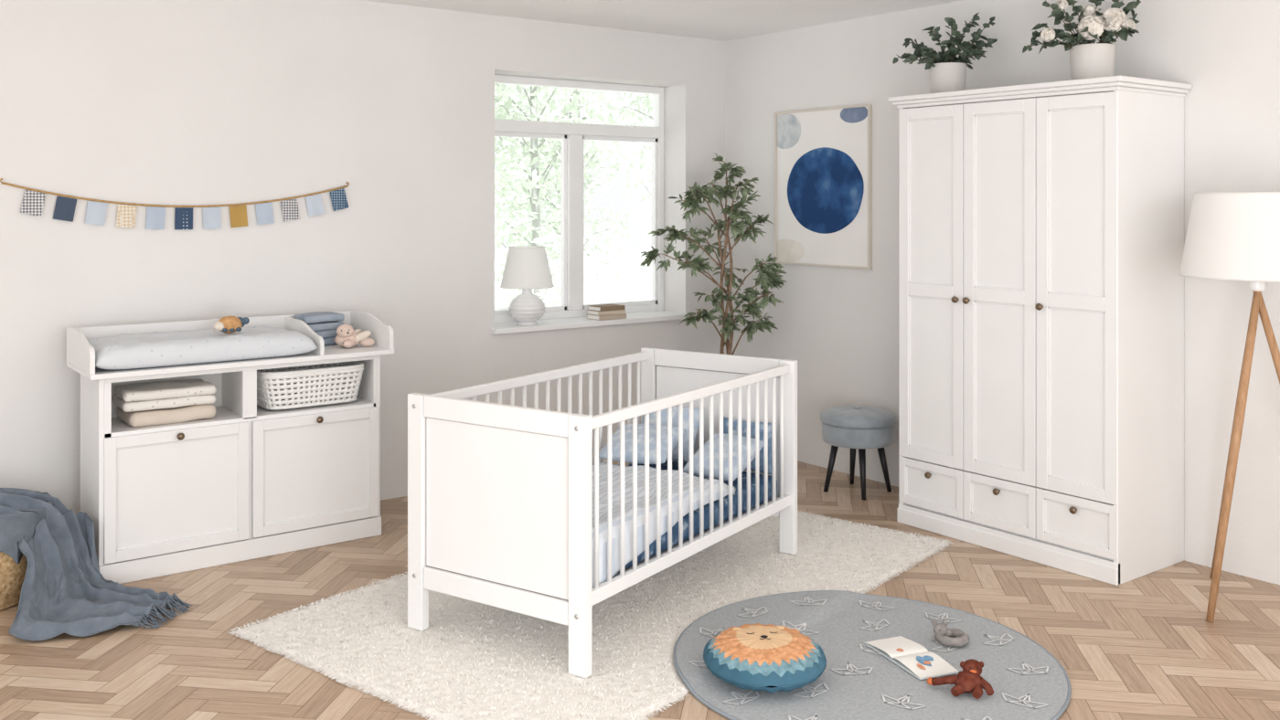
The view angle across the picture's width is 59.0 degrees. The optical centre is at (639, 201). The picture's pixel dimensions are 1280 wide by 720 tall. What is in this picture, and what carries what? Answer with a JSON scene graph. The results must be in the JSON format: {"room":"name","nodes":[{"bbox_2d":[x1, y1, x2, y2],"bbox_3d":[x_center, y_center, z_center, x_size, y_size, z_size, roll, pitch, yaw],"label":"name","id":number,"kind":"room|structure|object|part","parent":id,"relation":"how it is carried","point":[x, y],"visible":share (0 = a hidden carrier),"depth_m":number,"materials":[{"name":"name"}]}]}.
{"room":"children's room","nodes":[
{"label":"children's room","id":0,"kind":"room"},
{"bbox_2d":[0,0,725,513],"bbox_3d":[-2.230,0.258,5.290,7.300,2.545,0.300,0,0,-37],"label":"wall","id":1,"kind":"structure","parent":0,"point":[170,102],"depth_m":5.53,"materials":[{"name":"paint"}]},
{"bbox_2d":[0,178,349,229],"bbox_3d":[-2.072,0.017,5.208,1.539,0.228,0.020,0,0,-37],"label":"garland","id":2,"kind":"object","parent":1,"relation":"attached to","point":[33,202],"visible":1,"depth_m":5.18,"materials":[{"name":"fabric"}]},
{"bbox_2d":[494,74,663,323],"bbox_3d":[-0.396,-0.013,6.770,1.344,1.415,0.072,0,0,-37],"label":"window","id":3,"kind":"structure","parent":1,"relation":"in","point":[572,135],"depth_m":6.75,"materials":[{"name":"paint"}]},
{"bbox_2d":[491,310,689,334],"bbox_3d":[-0.305,0.710,6.649,1.384,0.030,0.255,0,0,-37],"label":"windowsill","id":4,"kind":"structure","parent":1,"relation":"attached to","point":[502,328],"depth_m":6.54,"materials":[{"name":"paint"}]},
{"bbox_2d":[500,245,554,325],"bbox_3d":[-0.635,0.476,6.367,0.306,0.437,0.306,0,0,-37],"label":"table lamp","id":5,"kind":"object","parent":4,"relation":"on","point":[527,268],"visible":1,"depth_m":6.28,"materials":[{"name":"ceramic"}]},
{"bbox_3d":[-0.635,0.371,6.367,0.306,0.227,0.306,0,0,-37],"label":"lamp shade","id":6,"kind":"part","parent":5,"relation":"part of","materials":[{"name":"fabric"}]},
{"bbox_2d":[586,313,626,320],"bbox_3d":[-0.198,0.680,6.689,0.200,0.028,0.130,0,0,-39],"label":"book","id":7,"kind":"object","parent":4,"relation":"on","point":[623,315],"visible":0.89,"depth_m":6.63,"materials":[{"name":"paper"}]},
{"bbox_2d":[586,309,625,315],"bbox_3d":[-0.198,0.655,6.689,0.190,0.022,0.125,0,0,-34],"label":"book","id":8,"kind":"object","parent":7,"relation":"on","point":[618,312],"visible":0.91,"depth_m":6.64,"materials":[{"name":"paper"}]},
{"bbox_2d":[588,304,624,311],"bbox_3d":[-0.198,0.630,6.689,0.185,0.026,0.120,0,0,-41],"label":"book","id":9,"kind":"object","parent":8,"relation":"on","point":[602,307],"visible":1,"depth_m":6.65,"materials":[{"name":"paper"}]},
{"bbox_2d":[0,460,1279,719],"bbox_3d":[0.140,1.580,1.880,7.000,0.100,8.000,0,0,-37],"label":"floor","id":10,"kind":"structure","parent":0,"point":[1145,647],"depth_m":3.93,"materials":[{"name":"brown wood"}]},
{"bbox_2d":[0,552,27,610],"bbox_3d":[-2.572,1.357,4.346,0.546,0.345,0.546,0,0,-37],"label":"wicker basket","id":11,"kind":"object","parent":10,"relation":"on","point":[12,575],"visible":0.2,"depth_m":4.22,"materials":[{"name":"beige wicker"}]},
{"bbox_2d":[0,488,191,640],"bbox_3d":[-2.277,1.318,4.246,1.194,0.417,0.578,0,0,19],"label":"throw blanket","id":12,"kind":"object","parent":10,"relation":"on","point":[64,590],"visible":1,"depth_m":4.24,"materials":[{"name":"blue fabric"}]},
{"bbox_2d":[66,309,394,584],"bbox_3d":[-1.777,1.032,4.990,1.275,0.995,0.484,0,0,-37],"label":"table","id":13,"kind":"object","parent":10,"relation":"on","point":[249,481],"visible":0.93,"depth_m":4.80,"materials":[{"name":"white paint"}]},
{"bbox_2d":[117,404,216,427],"bbox_3d":[-1.999,0.891,4.782,0.351,0.066,0.257,0,0,-37],"label":"folded blanket","id":14,"kind":"object","parent":13,"relation":"on","point":[187,413],"visible":0.74,"depth_m":4.68,"materials":[{"name":"beige fabric"}]},
{"bbox_2d":[113,378,216,412],"bbox_3d":[-2.004,0.814,4.774,0.367,0.085,0.246,0,0,-34],"label":"folded blanket","id":15,"kind":"object","parent":14,"relation":"on","point":[180,393],"visible":1,"depth_m":4.70,"materials":[{"name":"white fabric"}]},
{"bbox_3d":[-1.894,1.189,4.650,0.570,0.498,0.020,0,0,-37],"label":"door","id":16,"kind":"part","parent":13,"relation":"part of","materials":[{"name":"white paint"}]},
{"bbox_3d":[-1.879,0.963,4.630,0.031,0.031,0.031,0,0,-37],"label":"knob","id":17,"kind":"part","parent":13,"relation":"part of","materials":[{"name":"brown metal"}]},
{"bbox_2d":[87,325,318,369],"bbox_3d":[-1.907,0.624,4.885,0.896,0.111,0.444,0,0,-37],"label":"changing pad","id":18,"kind":"object","parent":13,"relation":"on","point":[154,349],"visible":0.94,"depth_m":4.74,"materials":[{"name":"fabric"}]},
{"bbox_2d":[213,316,249,333],"bbox_3d":[-1.796,0.543,4.977,0.157,0.077,0.093,0,0,-37],"label":"plush toy","id":19,"kind":"object","parent":18,"relation":"on","point":[227,325],"visible":1,"depth_m":4.94,"materials":[{"name":"orange fabric"}]},
{"bbox_2d":[256,361,363,410],"bbox_3d":[-1.522,0.830,5.152,0.485,0.169,0.315,0,0,-37],"label":"storage basket","id":20,"kind":"object","parent":13,"relation":"on","point":[346,377],"visible":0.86,"depth_m":5.03,"materials":[{"name":"white plastic"}]},
{"bbox_3d":[-1.425,1.189,5.002,0.572,0.498,0.020,0,0,-37],"label":"door","id":21,"kind":"part","parent":13,"relation":"part of","materials":[{"name":"white paint"}]},
{"bbox_2d":[294,311,344,345],"bbox_3d":[-1.516,0.605,5.358,0.205,0.148,0.154,0,0,-37],"label":"folded muslin","id":22,"kind":"object","parent":13,"relation":"on","point":[325,325],"visible":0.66,"depth_m":5.31,"materials":[{"name":"fabric"}]},
{"bbox_3d":[-1.410,0.963,4.982,0.031,0.031,0.031,0,0,-37],"label":"knob","id":23,"kind":"part","parent":13,"relation":"part of","materials":[{"name":"brown metal"}]},
{"bbox_2d":[334,324,374,348],"bbox_3d":[-1.337,0.624,5.269,0.168,0.110,0.132,0,0,-37],"label":"plush toy","id":24,"kind":"object","parent":13,"relation":"on","point":[346,337],"visible":1,"depth_m":5.22,"materials":[{"name":"pink fabric"}]},
{"bbox_2d":[227,511,953,719],"bbox_3d":[-0.030,1.521,4.534,1.617,0.016,2.643,0,0,39],"label":"shag rug","id":25,"kind":"object","parent":10,"relation":"on","point":[473,661],"visible":0.59,"depth_m":3.99,"materials":[{"name":"beige carpet"}]},
{"bbox_2d":[407,347,797,678],"bbox_3d":[-0.074,1.101,4.448,0.785,0.830,1.544,0,0,34],"label":"crib","id":26,"kind":"object","parent":25,"relation":"on","point":[499,496],"visible":0.92,"depth_m":3.92,"materials":[{"name":"white paint"}]},
{"bbox_3d":[-0.788,1.101,4.018,0.070,0.830,0.038,0,0,34],"label":"leg","id":27,"kind":"part","parent":26,"relation":"part of","materials":[{"name":"white paint"}]},
{"bbox_3d":[-0.489,1.026,3.821,0.644,0.680,0.028,0,0,34],"label":"panel","id":28,"kind":"part","parent":26,"relation":"part of","materials":[{"name":"white paint"}]},
{"bbox_3d":[-0.379,1.003,4.650,0.026,0.606,1.468,0,0,34],"label":"rail","id":29,"kind":"part","parent":26,"relation":"part of","materials":[{"name":"white paint"}]},
{"bbox_3d":[-0.192,1.101,3.623,0.070,0.830,0.038,0,0,34],"label":"leg","id":30,"kind":"part","parent":26,"relation":"part of","materials":[{"name":"white paint"}]},
{"bbox_3d":[0.044,1.101,5.273,0.070,0.830,0.038,0,0,34],"label":"leg","id":31,"kind":"part","parent":26,"relation":"part of","materials":[{"name":"white paint"}]},
{"bbox_3d":[0.231,1.003,4.246,0.026,0.606,1.468,0,0,34],"label":"rail","id":32,"kind":"part","parent":26,"relation":"part of","materials":[{"name":"white paint"}]},
{"bbox_2d":[616,460,777,574],"bbox_3d":[-0.080,1.230,4.452,0.671,0.098,1.450,0,0,34],"label":"mattress","id":33,"kind":"object","parent":26,"relation":"on","point":[675,464],"visible":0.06,"depth_m":4.47,"materials":[{"name":"fabric"}]},
{"bbox_2d":[591,462,735,588],"bbox_3d":[-0.167,1.179,4.306,0.685,0.194,1.081,0,0,34],"label":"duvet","id":34,"kind":"object","parent":33,"relation":"on","point":[602,467],"visible":0.35,"depth_m":4.14,"materials":[{"name":"white fabric"}]},
{"bbox_2d":[598,424,686,464],"bbox_3d":[0.010,1.041,4.860,0.310,0.130,0.279,0,0,22],"label":"pillow","id":35,"kind":"object","parent":34,"relation":"on","point":[628,428],"visible":0.59,"depth_m":4.79,"materials":[{"name":"blue fabric"}]},
{"bbox_2d":[640,401,704,463],"bbox_3d":[0.125,1.036,5.070,0.310,0.230,0.156,0,0,34],"label":"pillow","id":36,"kind":"object","parent":33,"relation":"on","point":[675,410],"visible":0.34,"depth_m":5.01,"materials":[{"name":"blue fabric"}]},
{"bbox_2d":[682,433,763,480],"bbox_3d":[0.351,1.070,4.742,0.260,0.152,0.256,0,0,38],"label":"pillow","id":37,"kind":"object","parent":33,"relation":"on","point":[696,457],"visible":0.56,"depth_m":4.68,"materials":[{"name":"blue fabric"}]},
{"bbox_2d":[723,416,771,475],"bbox_3d":[0.458,1.061,4.921,0.280,0.217,0.064,0,0,34],"label":"pillow","id":38,"kind":"object","parent":33,"relation":"on","point":[725,420],"visible":0.26,"depth_m":4.88,"materials":[{"name":"blue fabric"}]},
{"bbox_3d":[0.341,1.026,5.075,0.644,0.680,0.028,0,0,34],"label":"panel","id":39,"kind":"part","parent":26,"relation":"part of","materials":[{"name":"white paint"}]},
{"bbox_3d":[0.640,1.101,4.878,0.070,0.830,0.038,0,0,34],"label":"leg","id":40,"kind":"part","parent":26,"relation":"part of","materials":[{"name":"white paint"}]},
{"bbox_2d":[636,152,787,354],"bbox_3d":[0.412,0.623,6.517,0.879,1.813,0.368,0,0,3],"label":"ficus tree","id":41,"kind":"object","parent":10,"relation":"on","point":[772,280],"visible":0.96,"depth_m":6.49,"materials":[{"name":"green plant"}]},
{"bbox_2d":[820,405,895,500],"bbox_3d":[1.145,1.311,5.956,0.392,0.442,0.392,0,0,-37],"label":"stool","id":42,"kind":"object","parent":10,"relation":"on","point":[852,427],"visible":1,"depth_m":5.83,"materials":[{"name":"fabric"}]},
{"bbox_3d":[1.008,1.398,5.953,0.082,0.268,0.037,0,0,-8],"label":"leg","id":43,"kind":"part","parent":42,"relation":"part of","materials":[{"name":"black wood"}]},
{"bbox_3d":[1.146,1.398,6.094,0.037,0.268,0.082,0,0,2],"label":"leg","id":44,"kind":"part","parent":42,"relation":"part of","materials":[{"name":"black wood"}]},
{"bbox_3d":[1.145,1.127,5.956,0.392,0.072,0.392,0,0,-37],"label":"lid","id":45,"kind":"part","parent":42,"relation":"part of","materials":[{"name":"fabric"}]},
{"bbox_3d":[1.144,1.398,5.819,0.037,0.268,0.082,0,0,2],"label":"leg","id":46,"kind":"part","parent":42,"relation":"part of","materials":[{"name":"black wood"}]},
{"bbox_3d":[1.282,1.398,5.959,0.082,0.268,0.037,0,0,-8],"label":"leg","id":47,"kind":"part","parent":42,"relation":"part of","materials":[{"name":"black wood"}]},
{"bbox_2d":[672,590,1071,719],"bbox_3d":[0.746,1.516,3.743,1.272,0.025,1.272,0,0,-8],"label":"round rug","id":48,"kind":"object","parent":10,"relation":"on","point":[857,682],"visible":0.8,"depth_m":3.68,"materials":[{"name":"grey carpet"}]},
{"bbox_2d":[703,623,826,693],"bbox_3d":[0.396,1.446,3.600,0.390,0.123,0.390,0,0,-7],"label":"cushion","id":49,"kind":"object","parent":48,"relation":"on","point":[770,658],"visible":1,"depth_m":3.50,"materials":[{"name":"multicoloured fabric"}]},
{"bbox_2d":[864,636,959,680],"bbox_3d":[0.897,1.507,3.756,0.152,0.017,0.324,0,0,-22],"label":"open book","id":50,"kind":"object","parent":48,"relation":"on","point":[912,657],"visible":0.98,"depth_m":3.72,"materials":[{"name":"paper"}]},
{"bbox_2d":[932,618,970,647],"bbox_3d":[1.069,1.479,3.885,0.116,0.073,0.118,0,0,-37],"label":"toy","id":51,"kind":"object","parent":48,"relation":"on","point":[943,634],"visible":1,"depth_m":3.88,"materials":[{"name":"grey fabric"}]},
{"bbox_2d":[927,659,993,699],"bbox_3d":[0.989,1.473,3.487,0.179,0.083,0.132,0,0,-5],"label":"plush toy","id":52,"kind":"object","parent":48,"relation":"on","point":[969,680],"visible":1,"depth_m":3.47,"materials":[{"name":"orange fabric"}]},
{"bbox_2d":[888,75,1191,586],"bbox_3d":[1.758,0.517,5.088,0.554,2.025,1.180,0,0,-37],"label":"wardrobe","id":53,"kind":"object","parent":10,"relation":"on","point":[1041,225],"visible":1,"depth_m":4.77,"materials":[{"name":"white paint"}]},
{"bbox_3d":[1.333,1.268,5.233,0.031,0.031,0.031,0,0,-37],"label":"knob","id":54,"kind":"part","parent":53,"relation":"part of","materials":[{"name":"brown metal"}]},
{"bbox_3d":[1.350,0.388,5.246,0.020,1.649,0.367,0,0,-37],"label":"door","id":55,"kind":"part","parent":53,"relation":"part of","materials":[{"name":"white paint"}]},
{"bbox_3d":[1.350,1.325,5.246,0.020,0.215,0.367,0,0,-37],"label":"drawer","id":56,"kind":"part","parent":53,"relation":"part of","materials":[{"name":"white paint"}]},
{"bbox_2d":[892,12,997,93],"bbox_3d":[1.464,-0.699,5.405,0.502,0.407,0.228,0,0,-1],"label":"potted plant","id":57,"kind":"object","parent":53,"relation":"on","point":[947,72],"visible":0.98,"depth_m":5.39,"materials":[{"name":"plant"}]},
{"bbox_3d":[1.468,-0.752,5.409,0.459,0.248,0.153,0,0,-4],"label":"stem","id":58,"kind":"part","parent":57,"relation":"part of","materials":[{"name":"green plant"}]},
{"bbox_2d":[928,62,966,93],"bbox_3d":[1.476,-0.576,5.432,0.176,0.160,0.176,0,0,-37],"label":"pot","id":59,"kind":"object","parent":57,"relation":"on","point":[944,77],"depth_m":5.36,"materials":[{"name":"ceramic"}]},
{"bbox_3d":[1.423,0.445,5.107,0.031,0.031,0.031,0,0,-37],"label":"knob","id":60,"kind":"part","parent":53,"relation":"part of","materials":[{"name":"brown metal"}]},
{"bbox_3d":[1.459,0.445,5.059,0.031,0.031,0.031,0,0,-37],"label":"knob","id":61,"kind":"part","parent":53,"relation":"part of","materials":[{"name":"brown metal"}]},
{"bbox_3d":[1.556,1.268,4.937,0.031,0.031,0.031,0,0,-37],"label":"knob","id":62,"kind":"part","parent":53,"relation":"part of","materials":[{"name":"brown metal"}]},
{"bbox_3d":[1.573,0.388,4.950,0.020,1.649,0.367,0,0,-37],"label":"door","id":63,"kind":"part","parent":53,"relation":"part of","materials":[{"name":"white paint"}]},
{"bbox_3d":[1.573,1.325,4.950,0.020,0.215,0.367,0,0,-37],"label":"drawer","id":64,"kind":"part","parent":53,"relation":"part of","materials":[{"name":"white paint"}]},
{"bbox_3d":[1.682,0.445,4.762,0.031,0.031,0.031,0,0,-37],"label":"knob","id":65,"kind":"part","parent":53,"relation":"part of","materials":[{"name":"brown metal"}]},
{"bbox_3d":[1.758,-0.468,5.088,0.554,0.054,1.180,0,0,-37],"label":"cornice","id":66,"kind":"part","parent":53,"relation":"part of","materials":[{"name":"white paint"}]},
{"bbox_3d":[1.778,1.268,4.640,0.031,0.031,0.031,0,0,-37],"label":"knob","id":67,"kind":"part","parent":53,"relation":"part of","materials":[{"name":"brown metal"}]},
{"bbox_3d":[1.795,1.325,4.653,0.020,0.215,0.367,0,0,-37],"label":"drawer","id":68,"kind":"part","parent":53,"relation":"part of","materials":[{"name":"white paint"}]},
{"bbox_3d":[1.795,0.388,4.653,0.020,1.649,0.367,0,0,-37],"label":"door","id":69,"kind":"part","parent":53,"relation":"part of","materials":[{"name":"white paint"}]},
{"bbox_2d":[1022,0,1141,79],"bbox_3d":[1.901,-0.699,4.825,0.546,0.407,0.219,0,0,0],"label":"peonies","id":70,"kind":"object","parent":53,"relation":"on","point":[1087,59],"visible":0.99,"depth_m":4.78,"materials":[{"name":"plant"}]},
{"bbox_2d":[1040,27,1072,48],"bbox_3d":[1.784,-0.684,4.795,0.169,0.103,0.061,0,0,3],"label":"flower","id":71,"kind":"object","parent":70,"relation":"on","point":[1048,35],"depth_m":4.80,"materials":[{"name":"white plant"}]},
{"bbox_2d":[1056,0,1076,36],"bbox_3d":[1.829,-0.748,4.837,0.116,0.229,0.053,0,0,-16],"label":"flower","id":72,"kind":"object","parent":70,"relation":"on","point":[1062,5],"depth_m":4.82,"materials":[{"name":"white plant"}]},
{"bbox_3d":[1.894,-0.754,4.814,0.511,0.244,0.151,0,0,-4],"label":"stem","id":73,"kind":"part","parent":70,"relation":"part of","materials":[{"name":"green plant"}]},
{"bbox_2d":[1079,4,1098,19],"bbox_3d":[1.929,-0.739,4.858,0.076,0.209,0.076,0,0,-37],"label":"flower","id":74,"kind":"object","parent":70,"relation":"on","point":[1090,9],"depth_m":4.83,"materials":[{"name":"white plant"}]},
{"bbox_2d":[1077,15,1104,43],"bbox_3d":[1.900,-0.707,4.768,0.106,0.148,0.104,0,0,-37],"label":"flower","id":75,"kind":"object","parent":70,"relation":"on","point":[1090,27],"depth_m":4.74,"materials":[{"name":"white plant"}]},
{"bbox_2d":[1069,42,1115,79],"bbox_3d":[1.929,-0.578,4.828,0.184,0.165,0.184,0,0,-37],"label":"pot","id":76,"kind":"object","parent":70,"relation":"on","point":[1087,60],"depth_m":4.75,"materials":[{"name":"ceramic"}]},
{"bbox_2d":[1100,7,1127,42],"bbox_3d":[1.998,-0.725,4.778,0.102,0.183,0.105,0,0,-15],"label":"flower","id":77,"kind":"object","parent":70,"relation":"on","point":[1114,20],"depth_m":4.76,"materials":[{"name":"white plant"}]},
{"bbox_2d":[1110,18,1135,43],"bbox_3d":[2.046,-0.706,4.817,0.135,0.145,0.066,0,0,-17],"label":"flower","id":78,"kind":"object","parent":70,"relation":"on","point":[1126,26],"depth_m":4.78,"materials":[{"name":"white plant"}]},
{"bbox_2d":[1178,192,1279,622],"bbox_3d":[2.322,0.751,4.256,0.590,1.565,0.562,0,0,-37],"label":"floor lamp","id":79,"kind":"object","parent":10,"relation":"on","point":[1231,236],"visible":1,"depth_m":4.15,"materials":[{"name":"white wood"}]},
{"bbox_3d":[2.335,0.128,4.280,0.540,0.320,0.540,0,0,-37],"label":"lamp shade","id":80,"kind":"part","parent":79,"relation":"part of","materials":[{"name":"fabric"}]},
{"bbox_3d":[2.217,0.880,4.207,0.365,1.306,0.033,0,0,-33],"label":"leg","id":81,"kind":"part","parent":79,"relation":"part of","materials":[{"name":"brown wood"}]},
{"bbox_3d":[2.331,0.880,4.419,0.033,1.306,0.365,0,0,-1],"label":"leg","id":82,"kind":"part","parent":79,"relation":"part of","materials":[{"name":"brown wood"}]},
{"bbox_2d":[1249,281,1265,291],"bbox_3d":[2.335,0.225,4.280,0.068,0.230,0.068,0,0,-37],"label":"socket","id":83,"kind":"object","parent":79,"relation":"attached to","point":[1254,286],"depth_m":4.26,"materials":[{"name":"ceramic"}]},
{"bbox_3d":[2.458,0.880,4.214,0.365,1.306,0.033,0,0,29],"label":"leg","id":84,"kind":"part","parent":79,"relation":"part of","materials":[{"name":"brown wood"}]},
{"bbox_2d":[362,0,962,41],"bbox_3d":[0.170,-1.065,2.090,7.300,0.100,8.300,0,0,-37],"label":"ceiling","id":85,"kind":"structure","parent":0,"point":[723,20],"depth_m":6.06,"materials":[{"name":"paint"}]},
{"bbox_2d":[725,0,1279,585],"bbox_3d":[3.060,0.258,4.070,0.300,2.545,8.000,0,0,-37],"label":"wall","id":86,"kind":"structure","parent":0,"point":[840,325],"depth_m":5.45,"materials":[{"name":"paint"}]},
{"bbox_2d":[774,104,872,269],"bbox_3d":[1.038,-0.079,6.494,0.026,0.903,0.747,0,0,-37],"label":"framed picture","id":87,"kind":"object","parent":86,"relation":"attached to","point":[823,157],"visible":0.99,"depth_m":6.47,"materials":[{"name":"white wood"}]},
{"label":"outside","id":88,"kind":"structure","parent":0,"visible":0},
{"bbox_2d":[494,248,651,323],"bbox_3d":[-4.020,1.934,23.260,40.000,0.202,30.000,0,0,-37],"label":"ground","id":89,"kind":"structure","parent":88,"point":[634,282],"depth_m":26.90,"materials":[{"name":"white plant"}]},
{"bbox_2d":[494,83,560,277],"bbox_3d":[-2.267,-1.541,14.893,3.250,6.991,2.489,0,0,-37],"label":"tree","id":90,"kind":"object","parent":89,"relation":"on","point":[504,86],"visible":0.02,"depth_m":14.66,"materials":[{"name":"green plant"}]},
{"bbox_2d":[494,83,641,320],"bbox_3d":[-1.032,-1.200,11.234,3.025,6.308,2.752,0,0,-37],"label":"tree","id":91,"kind":"object","parent":89,"relation":"on","point":[538,239],"visible":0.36,"depth_m":11.24,"materials":[{"name":"green plant"}]},
{"bbox_2d":[494,86,653,318],"bbox_3d":[-1.003,-1.730,17.556,3.114,7.370,2.738,0,0,-37],"label":"tree","id":92,"kind":"object","parent":89,"relation":"on","point":[587,178],"visible":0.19,"depth_m":17.50,"materials":[{"name":"green plant"}]},
{"bbox_2d":[548,86,653,247],"bbox_3d":[0.408,-1.204,14.062,2.590,6.312,2.769,0,0,30],"label":"tree","id":93,"kind":"object","parent":89,"relation":"on","point":[646,102],"visible":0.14,"depth_m":13.95,"materials":[{"name":"green plant"}]}
]}

